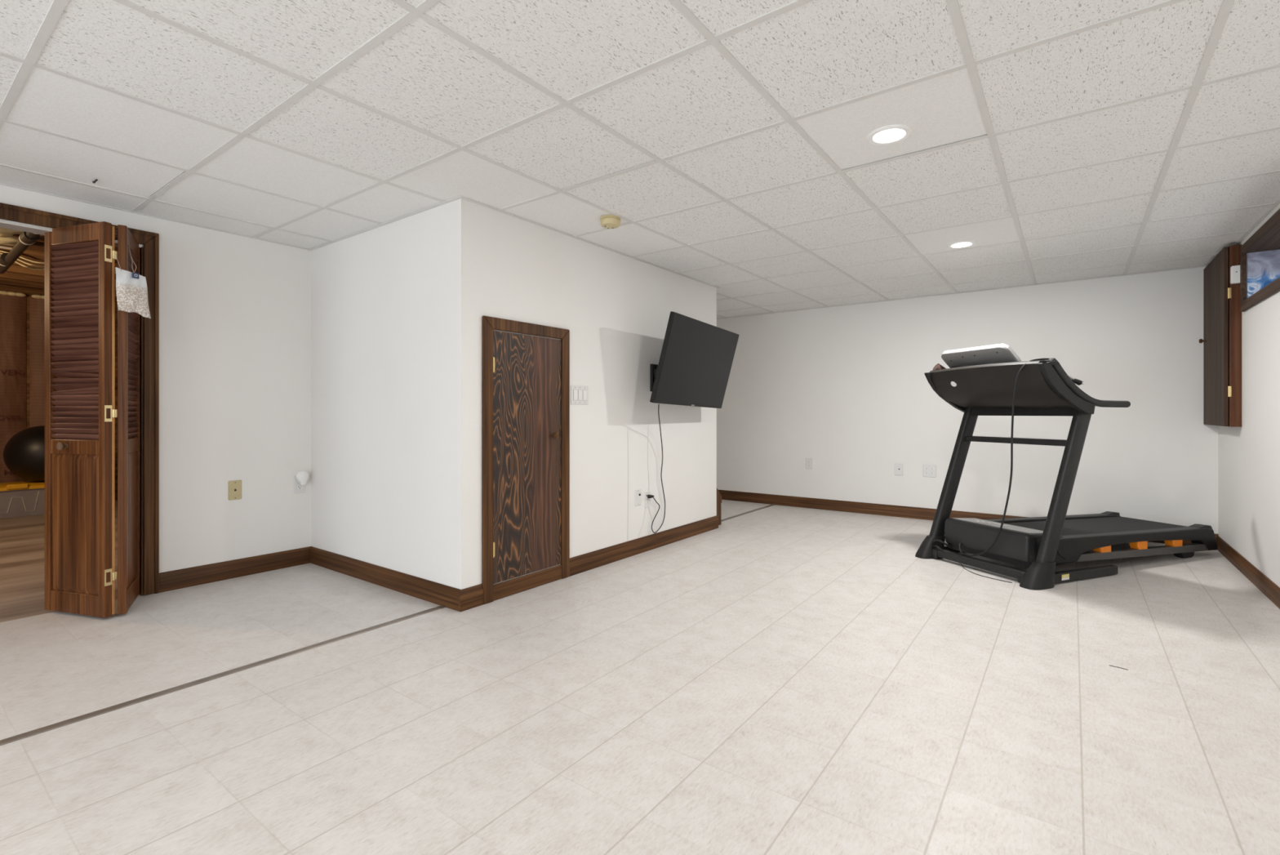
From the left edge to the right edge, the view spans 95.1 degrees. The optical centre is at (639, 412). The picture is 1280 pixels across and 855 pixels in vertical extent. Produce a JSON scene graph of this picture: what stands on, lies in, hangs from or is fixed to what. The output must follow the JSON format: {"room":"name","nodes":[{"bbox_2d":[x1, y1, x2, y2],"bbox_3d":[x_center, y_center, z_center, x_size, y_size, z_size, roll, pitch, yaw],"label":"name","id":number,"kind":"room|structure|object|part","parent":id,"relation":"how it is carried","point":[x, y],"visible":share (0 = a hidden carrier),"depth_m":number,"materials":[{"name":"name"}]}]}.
{"room":"basement home gym","nodes":[
{"label":"basement home gym","id":0,"kind":"room"},
{"bbox_2d":[0,284,131,499],"bbox_3d":[-5.281,-0.240,4.337,5.050,2.670,7.900,0,0,36],"label":"wall","id":1,"kind":"structure","parent":0,"point":[28,291],"depth_m":6.45,"materials":[{"name":"brown wood"}]},
{"bbox_2d":[0,290,26,482],"bbox_3d":[-6.883,-0.189,6.171,0.077,2.228,0.585,0,0,36],"label":"insulation batt","id":2,"kind":"object","parent":1,"relation":"attached to","point":[12,304],"visible":0.74,"depth_m":6.30,"materials":[{"name":"paper"}]},
{"bbox_2d":[0,231,39,273],"bbox_3d":[-4.418,-1.198,4.186,2.280,0.084,0.085,0,0,36],"label":"drain pipe","id":3,"kind":"object","parent":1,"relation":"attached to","point":[26,238],"visible":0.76,"depth_m":4.25,"materials":[{"name":"black plastic"}]},
{"bbox_2d":[29,294,98,480],"bbox_3d":[-6.526,-0.189,6.656,0.077,2.228,0.570,0,0,36],"label":"insulation batt","id":4,"kind":"object","parent":1,"relation":"attached to","point":[37,302],"visible":0.16,"depth_m":6.47,"materials":[{"name":"paper"}]},
{"bbox_2d":[0,184,311,573],"bbox_3d":[-4.067,-0.057,1.774,0.110,2.205,6.020,0,0,36],"label":"wall","id":5,"kind":"structure","parent":0,"point":[235,310],"depth_m":3.67,"materials":[{"name":"paint"}]},
{"bbox_2d":[0,202,159,617],"bbox_3d":[-3.253,0.005,2.561,0.483,2.080,1.888,0,0,36],"label":"door","id":6,"kind":"structure","parent":5,"relation":"in","point":[81,575],"depth_m":3.01,"materials":[{"name":"brown wood"}]},
{"bbox_3d":[-2.954,0.173,2.991,0.042,0.042,0.038,0,0,16],"label":"knob","id":7,"kind":"part","parent":6,"relation":"part of","materials":[{"name":"brown wood"}]},
{"bbox_3d":[-2.893,0.570,3.010,0.363,0.714,0.026,0,0,16],"label":"raised panel","id":8,"kind":"part","parent":6,"relation":"part of","materials":[{"name":"brown wood"}]},
{"bbox_2d":[115,241,151,318],"bbox_3d":[-2.609,-0.723,3.024,0.117,0.462,0.162,0,0,-26],"label":"bag","id":9,"kind":"object","parent":6,"relation":"hanging from","point":[131,291],"visible":0.98,"depth_m":2.98,"materials":[{"name":"white fabric"}]},
{"bbox_3d":[-2.766,0.570,3.173,0.026,0.714,0.354,0,0,-33],"label":"raised panel","id":10,"kind":"part","parent":6,"relation":"part of","materials":[{"name":"brown wood"}]},
{"bbox_2d":[159,546,311,592],"bbox_3d":[-2.539,0.989,3.737,0.014,0.112,0.848,0,0,36],"label":"baseboard","id":11,"kind":"structure","parent":5,"relation":"attached to","point":[169,580],"depth_m":3.68,"materials":[{"name":"brown wood"}]},
{"bbox_2d":[228,480,241,500],"bbox_3d":[-2.565,0.492,3.708,0.007,0.122,0.073,0,0,36],"label":"plate","id":12,"kind":"object","parent":5,"relation":"attached to","point":[235,486],"visible":1,"depth_m":3.71,"materials":[{"name":"beige plastic"}]},
{"bbox_2d":[293,475,305,493],"bbox_3d":[-2.336,0.492,4.016,0.009,0.125,0.075,0,0,36],"label":"wall outlet","id":13,"kind":"object","parent":5,"relation":"attached to","point":[298,488],"visible":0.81,"depth_m":4.00,"materials":[{"name":"white plastic"}]},
{"bbox_2d":[297,484,302,488],"bbox_3d":[-2.334,0.514,4.015,0.004,0.028,0.033,0,0,36],"label":"receptacle","id":14,"kind":"object","parent":13,"relation":"attached to","point":[299,486],"depth_m":4.01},
{"bbox_2d":[295,470,308,484],"bbox_3d":[-2.309,0.447,4.001,0.053,0.097,0.080,0,0,36],"label":"plug","id":15,"kind":"object","parent":13,"relation":"attached to","point":[302,476],"visible":1,"depth_m":3.98,"materials":[{"name":"white plastic"}]},
{"bbox_2d":[299,480,307,484],"bbox_3d":[-2.303,0.468,4.005,0.038,0.055,0.050,0,0,36],"label":"bottle","id":16,"kind":"object","parent":15,"relation":"on","point":[301,482],"depth_m":3.99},
{"bbox_2d":[311,198,476,589],"bbox_3d":[-1.588,-0.057,3.623,1.680,2.205,0.100,0,0,36],"label":"wall","id":17,"kind":"structure","parent":0,"point":[393,304],"depth_m":3.42,"materials":[{"name":"paint"}]},
{"bbox_2d":[310,546,459,611],"bbox_3d":[-1.622,0.989,3.577,1.680,0.112,0.014,0,0,36],"label":"baseboard","id":18,"kind":"structure","parent":17,"relation":"attached to","point":[436,593],"depth_m":3.47,"materials":[{"name":"brown wood"}]},
{"bbox_2d":[476,204,716,584],"bbox_3d":[-0.602,-0.057,4.604,1.260,2.205,2.650,0,0,36],"label":"wall","id":19,"kind":"structure","parent":0,"point":[615,308],"depth_m":4.02,"materials":[{"name":"paint"}]},
{"bbox_2d":[458,583,483,612],"bbox_3d":[-0.901,0.989,3.127,0.014,0.112,0.148,0,0,36],"label":"baseboard","id":20,"kind":"structure","parent":19,"relation":"attached to","point":[472,597],"depth_m":3.12,"materials":[{"name":"brown wood"}]},
{"bbox_2d":[481,315,569,604],"bbox_3d":[-0.645,0.259,3.449,0.043,1.572,0.676,0,0,36],"label":"door","id":21,"kind":"structure","parent":19,"relation":"in","point":[526,378],"depth_m":3.42,"materials":[{"name":"brown wood"}]},
{"bbox_3d":[-0.657,1.000,3.457,0.015,0.086,0.544,0,0,36],"label":"sill","id":22,"kind":"part","parent":21,"relation":"part of","materials":[{"name":"brown wood"}]},
{"bbox_3d":[-0.521,0.140,3.610,0.034,0.040,0.040,0,0,36],"label":"knob","id":23,"kind":"part","parent":21,"relation":"part of","materials":[{"name":"brown wood"}]},
{"bbox_2d":[570,385,588,404],"bbox_3d":[-0.392,-0.113,3.818,0.010,0.124,0.168,0,0,36],"label":"light switch","id":24,"kind":"object","parent":19,"relation":"attached to","point":[579,393],"visible":1,"depth_m":3.81,"materials":[{"name":"white plastic"}]},
{"bbox_2d":[627,440,628,521],"bbox_3d":[-0.087,0.525,4.237,0.004,0.820,0.012,0,0,36],"label":"wire","id":25,"kind":"object","parent":19,"relation":"attached to","point":[628,440],"visible":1,"depth_m":4.24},
{"bbox_2d":[634,488,641,506],"bbox_3d":[-0.011,0.630,4.332,0.014,0.120,0.078,0,0,36],"label":"plate","id":26,"kind":"object","parent":19,"relation":"attached to","point":[637,493],"visible":1,"depth_m":4.33,"materials":[{"name":"white plastic"}]},
{"bbox_2d":[569,515,718,576],"bbox_3d":[0.125,0.989,4.516,0.014,0.112,1.948,0,0,36],"label":"baseboard","id":27,"kind":"structure","parent":19,"relation":"attached to","point":[593,559],"depth_m":4.31,"materials":[{"name":"brown wood"}]},
{"bbox_2d":[644,490,650,507],"bbox_3d":[0.058,0.657,4.429,0.009,0.125,0.072,0,0,36],"label":"wall outlet","id":28,"kind":"object","parent":19,"relation":"attached to","point":[646,500],"visible":0.94,"depth_m":4.42,"materials":[{"name":"white plastic"}]},
{"bbox_2d":[649,364,657,391],"bbox_3d":[0.309,-0.362,4.523,0.301,0.405,0.374,0,0,36],"label":"mount","id":29,"kind":"object","parent":19,"relation":"attached to","point":[653,367],"visible":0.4,"depth_m":4.46,"materials":[{"name":"black metal"}]},
{"bbox_2d":[645,311,738,533],"bbox_3d":[0.362,0.115,4.532,0.392,1.611,1.118,0,0,33],"label":"television","id":30,"kind":"object","parent":29,"relation":"attached to","point":[696,357],"visible":1,"depth_m":4.38,"materials":[{"name":"black plastic"}]},
{"bbox_3d":[0.106,0.430,4.371,0.125,0.981,0.431,0,0,8],"label":"power cord","id":31,"kind":"part","parent":30,"relation":"part of","materials":[{"name":"black plastic"}]},
{"bbox_2d":[716,488,721,524],"bbox_3d":[0.701,0.830,5.404,0.025,0.430,0.185,0,0,36],"label":"skirt","id":32,"kind":"object","parent":19,"relation":"attached to","point":[718,495],"visible":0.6,"depth_m":5.42,"materials":[{"name":"brown wood"}]},
{"bbox_2d":[0,499,1279,854],"bbox_3d":[-2.624,1.070,3.431,10.900,0.050,10.400,0,0,36],"label":"floor","id":33,"kind":"structure","parent":0,"point":[775,679],"depth_m":2.06,"materials":[{"name":"tile"}]},
{"bbox_2d":[0,480,44,518],"bbox_3d":[-6.352,0.882,6.061,0.518,0.335,0.780,0,0,36],"label":"storage bin","id":34,"kind":"object","parent":33,"relation":"on","point":[26,498],"visible":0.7,"depth_m":5.89,"materials":[{"name":"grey plastic"}]},
{"bbox_3d":[-6.359,0.753,6.067,0.500,0.043,0.780,0,0,36],"label":"lid","id":35,"kind":"part","parent":34,"relation":"part of","materials":[{"name":"yellow plastic"}]},
{"bbox_2d":[3,425,44,481],"bbox_3d":[-6.279,0.434,6.175,0.598,0.591,0.598,0,0,36],"label":"exercise ball","id":36,"kind":"object","parent":34,"relation":"on","point":[24,454],"visible":0.54,"depth_m":5.93,"materials":[{"name":"black rubber"}]},
{"bbox_2d":[0,503,774,746],"bbox_3d":[-1.525,1.042,2.517,0.040,0.006,10.236,0,0,36],"label":"floor strip","id":37,"kind":"object","parent":33,"relation":"on","point":[60,724],"visible":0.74,"depth_m":2.27,"materials":[{"name":"brown wood"}]},
{"bbox_2d":[915,343,1217,590],"bbox_3d":[3.127,0.300,4.228,2.126,1.492,0.914,0,0,-21],"label":"treadmill","id":38,"kind":"object","parent":33,"relation":"on","point":[993,380],"visible":1,"depth_m":3.86,"materials":[{"name":"black plastic"}]},
{"bbox_3d":[2.322,-0.141,4.383,0.479,0.304,0.032,0,0,-21],"label":"arm","id":39,"kind":"part","parent":38,"relation":"part of","materials":[{"name":"black plastic"}]},
{"bbox_3d":[2.352,0.319,3.743,0.619,1.301,0.355,0,0,39],"label":"power cord","id":40,"kind":"part","parent":38,"relation":"part of","materials":[{"name":"black plastic"}]},
{"bbox_2d":[944,517,1069,568],"bbox_3d":[2.477,0.869,3.974,0.733,0.232,0.674,0,0,36],"label":"hood","id":41,"kind":"object","parent":38,"relation":"attached to","point":[1019,545],"depth_m":3.83,"materials":[{"name":"black plastic"}]},
{"bbox_3d":[3.131,0.897,4.547,1.888,0.227,0.083,0,0,-21],"label":"rail","id":42,"kind":"part","parent":38,"relation":"part of","materials":[{"name":"black plastic"}]},
{"bbox_3d":[2.587,-0.141,3.546,0.479,0.304,0.032,0,0,-21],"label":"arm","id":43,"kind":"part","parent":38,"relation":"part of","materials":[{"name":"black plastic"}]},
{"bbox_2d":[1093,545,1111,552],"bbox_3d":[3.052,0.899,3.869,0.112,0.053,0.056,0,0,-21],"label":"cushion","id":44,"kind":"object","parent":38,"relation":"on","point":[1103,548],"depth_m":3.84,"materials":[{"name":"orange rubber"}]},
{"bbox_3d":[3.347,0.897,3.990,1.888,0.227,0.083,0,0,-21],"label":"rail","id":45,"kind":"part","parent":38,"relation":"part of","materials":[{"name":"black plastic"}]},
{"bbox_2d":[1128,541,1147,549],"bbox_3d":[3.416,0.906,4.011,0.107,0.062,0.056,0,0,-21],"label":"cushion","id":46,"kind":"object","parent":38,"relation":"on","point":[1139,544],"depth_m":3.98,"materials":[{"name":"orange rubber"}]},
{"bbox_3d":[3.450,0.957,4.016,1.448,0.096,0.050,0,0,-21],"label":"frame rail","id":47,"kind":"part","parent":38,"relation":"part of","materials":[{"name":"black metal"}]},
{"bbox_2d":[1164,539,1182,546],"bbox_3d":[3.787,0.922,4.154,0.112,0.057,0.056,0,0,-21],"label":"cushion","id":48,"kind":"object","parent":38,"relation":"on","point":[1173,542],"depth_m":4.13,"materials":[{"name":"orange rubber"}]},
{"bbox_2d":[0,0,1279,319],"bbox_3d":[-0.577,-1.199,1.887,5.570,0.142,10.350,0,0,36],"label":"ceiling","id":49,"kind":"structure","parent":0,"point":[1068,140],"depth_m":2.33,"materials":[{"name":"tile"}]},
{"bbox_2d":[600,214,620,228],"bbox_3d":[-0.172,-1.106,3.410,0.120,0.050,0.120,0,0,36],"label":"smoke detector","id":50,"kind":"object","parent":49,"relation":"attached to","point":[607,221],"visible":1,"depth_m":3.37,"materials":[{"name":"plastic"}]},
{"bbox_3d":[-0.172,-1.125,3.410,0.120,0.011,0.120,0,0,36],"label":"mounting plate","id":51,"kind":"part","parent":50,"relation":"part of","materials":[{"name":"plastic"}]},
{"bbox_2d":[866,124,912,145],"bbox_3d":[1.017,-1.130,2.389,0.172,0.008,0.172,0,0,36],"label":"recessed light","id":52,"kind":"object","parent":49,"relation":"in","point":[895,133],"visible":1,"depth_m":2.38,"materials":[{"name":"white plastic"}]},
{"bbox_2d":[946,240,976,248],"bbox_3d":[2.167,-1.130,3.946,0.172,0.008,0.172,0,0,36],"label":"recessed light","id":53,"kind":"object","parent":49,"relation":"in","point":[961,244],"visible":1,"depth_m":3.94,"materials":[{"name":"white plastic"}]},
{"bbox_2d":[716,266,1217,533],"bbox_3d":[2.558,-0.057,5.943,4.950,2.205,0.100,0,0,36],"label":"wall","id":54,"kind":"structure","parent":0,"point":[846,388],"depth_m":5.45,"materials":[{"name":"paint"}]},
{"bbox_2d":[805,457,813,469],"bbox_3d":[1.850,0.560,6.399,0.076,0.120,0.009,0,0,36],"label":"wall outlet","id":55,"kind":"object","parent":54,"relation":"attached to","point":[809,461],"visible":1,"depth_m":6.39,"materials":[{"name":"white plastic"}]},
{"bbox_2d":[894,462,902,475],"bbox_3d":[2.587,0.570,5.852,0.080,0.118,0.012,0,0,36],"label":"plate","id":56,"kind":"object","parent":54,"relation":"attached to","point":[898,467],"visible":1,"depth_m":5.85,"materials":[{"name":"white plastic"}]},
{"bbox_2d":[922,463,936,477],"bbox_3d":[2.812,0.567,5.687,0.122,0.122,0.009,0,0,36],"label":"wall outlet","id":57,"kind":"object","parent":54,"relation":"attached to","point":[928,470],"visible":1,"depth_m":5.69,"materials":[{"name":"white plastic"}]},
{"bbox_2d":[718,489,1218,543],"bbox_3d":[2.524,0.989,5.898,4.750,0.112,0.014,0,0,36],"label":"baseboard","id":58,"kind":"structure","parent":54,"relation":"attached to","point":[926,513],"depth_m":6.11,"materials":[{"name":"brown wood"}]},
{"bbox_2d":[1217,203,1279,586],"bbox_3d":[1.513,-0.057,0.281,0.300,2.205,10.250,0,0,36],"label":"wall","id":59,"kind":"structure","parent":0,"point":[1249,454],"depth_m":3.54,"materials":[{"name":"paint"}]},
{"bbox_2d":[1199,244,1241,426],"bbox_3d":[4.152,-0.507,4.208,0.122,1.205,0.776,0,0,36],"label":"shutter","id":60,"kind":"object","parent":59,"relation":"attached to","point":[1222,314],"visible":1,"depth_m":3.96,"materials":[{"name":"brown wood"}]},
{"bbox_3d":[4.289,-0.545,4.463,0.039,0.034,0.034,0,0,36],"label":"knob","id":61,"kind":"part","parent":60,"relation":"part of","materials":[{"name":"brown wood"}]},
{"bbox_3d":[4.146,-0.507,4.218,0.021,1.201,0.767,0,0,36],"label":"door","id":62,"kind":"part","parent":60,"relation":"part of","materials":[{"name":"brown wood"}]},
{"bbox_3d":[4.179,-0.507,4.190,0.058,1.205,0.769,0,0,36],"label":"cabinet frame","id":63,"kind":"part","parent":60,"relation":"part of","materials":[{"name":"brown wood"}]},
{"bbox_2d":[1230,265,1239,284],"bbox_3d":[3.936,-0.910,3.864,0.050,0.115,0.036,0,0,36],"label":"sensor","id":64,"kind":"object","parent":60,"relation":"attached to","point":[1235,269],"visible":0.81,"depth_m":3.86,"materials":[{"name":"white plastic"}]},
{"bbox_2d":[1216,535,1279,608],"bbox_3d":[1.387,0.995,0.374,0.014,0.100,10.250,0,0,36],"label":"baseboard","id":65,"kind":"structure","parent":59,"relation":"attached to","point":[1269,588],"depth_m":3.61,"materials":[{"name":"brown wood"}]},
{"bbox_2d":[1240,208,1279,311],"bbox_3d":[3.581,-0.867,3.097,0.320,0.425,1.558,0,0,36],"label":"window","id":66,"kind":"structure","parent":59,"relation":"in","point":[1262,249],"depth_m":3.68,"materials":[{"name":"brown wood"}]},
{"bbox_3d":[-5.281,-1.570,4.337,5.050,0.030,7.700,0,0,36],"label":"ceiling","id":67,"kind":"structure","parent":0,"visible":0},
{"bbox_2d":[0,271,115,292],"bbox_3d":[-6.544,-1.434,5.270,0.040,0.239,7.700,0,0,36],"label":"joist","id":68,"kind":"object","parent":67,"relation":"attached to","point":[10,275],"depth_m":5.81,"materials":[{"name":"brown wood"}]},
{"bbox_2d":[0,277,116,297],"bbox_3d":[-6.870,-1.434,5.511,0.040,0.239,7.700,0,0,36],"label":"joist","id":69,"kind":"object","parent":67,"relation":"attached to","point":[2,281],"depth_m":6.09,"materials":[{"name":"brown wood"}]},
{"bbox_2d":[0,248,117,271],"bbox_3d":[-5.567,-1.434,4.548,0.040,0.239,7.700,0,0,36],"label":"joist","id":70,"kind":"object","parent":67,"relation":"attached to","point":[28,254],"depth_m":5.01,"materials":[{"name":"brown wood"}]},
{"bbox_2d":[0,252,115,271],"bbox_3d":[-5.092,-1.276,4.975,0.059,0.078,1.251,0,0,38],"label":"cable","id":71,"kind":"object","parent":70,"relation":"hanging from","point":[0,252],"visible":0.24,"depth_m":4.94,"materials":[{"name":"plastic"}]},
{"bbox_2d":[0,254,115,273],"bbox_3d":[-5.173,-1.271,5.034,0.059,0.091,1.251,0,0,38],"label":"cable","id":72,"kind":"object","parent":70,"relation":"hanging from","point":[0,255],"visible":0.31,"depth_m":5.00,"materials":[{"name":"plastic"}]},
{"bbox_2d":[0,240,117,263],"bbox_3d":[-5.241,-1.434,4.308,0.040,0.239,7.700,0,0,36],"label":"joist","id":73,"kind":"object","parent":67,"relation":"attached to","point":[38,246],"depth_m":4.75,"materials":[{"name":"brown wood"}]},
{"bbox_2d":[0,245,13,249],"bbox_3d":[-5.960,-1.302,3.334,0.019,0.020,3.280,0,0,36],"label":"conduit","id":74,"kind":"object","parent":73,"relation":"attached to","point":[1,246],"visible":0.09,"depth_m":4.62,"materials":[{"name":"beige plastic"}]},
{"bbox_2d":[0,249,115,269],"bbox_3d":[-5.012,-1.282,4.915,0.059,0.066,1.251,0,0,38],"label":"cable","id":75,"kind":"object","parent":73,"relation":"hanging from","point":[0,250],"visible":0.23,"depth_m":4.86,"materials":[{"name":"plastic"}]},
{"bbox_2d":[5,265,115,285],"bbox_3d":[-6.218,-1.434,5.030,0.040,0.239,7.700,0,0,36],"label":"joist","id":76,"kind":"object","parent":67,"relation":"attached to","point":[13,268],"depth_m":5.54,"materials":[{"name":"brown wood"}]},
{"bbox_2d":[12,257,115,279],"bbox_3d":[-5.892,-1.434,4.789,0.040,0.239,7.700,0,0,36],"label":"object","id":77,"kind":"structure","parent":67,"relation":"attached to","point":[21,259],"depth_m":5.28,"materials":[{"name":"brown wood"}]},
{"bbox_2d":[13,234,117,251],"bbox_3d":[-4.915,-1.434,4.067,0.040,0.239,7.700,0,0,36],"label":"joist","id":78,"kind":"object","parent":67,"relation":"attached to","point":[42,238],"depth_m":4.48,"materials":[{"name":"brown wood"}]},
{"bbox_2d":[0,236,19,245],"bbox_3d":[-5.029,-1.356,4.244,0.362,0.218,0.875,0,0,36],"label":"insulation","id":79,"kind":"object","parent":78,"relation":"attached to","point":[10,241],"visible":0.21,"depth_m":4.44},
{"bbox_2d":[0,226,44,237],"bbox_3d":[-4.678,-1.360,4.051,0.378,0.211,0.939,0,0,36],"label":"insulation","id":80,"kind":"object","parent":78,"relation":"attached to","point":[4,232],"visible":0.23,"depth_m":4.18}
]}

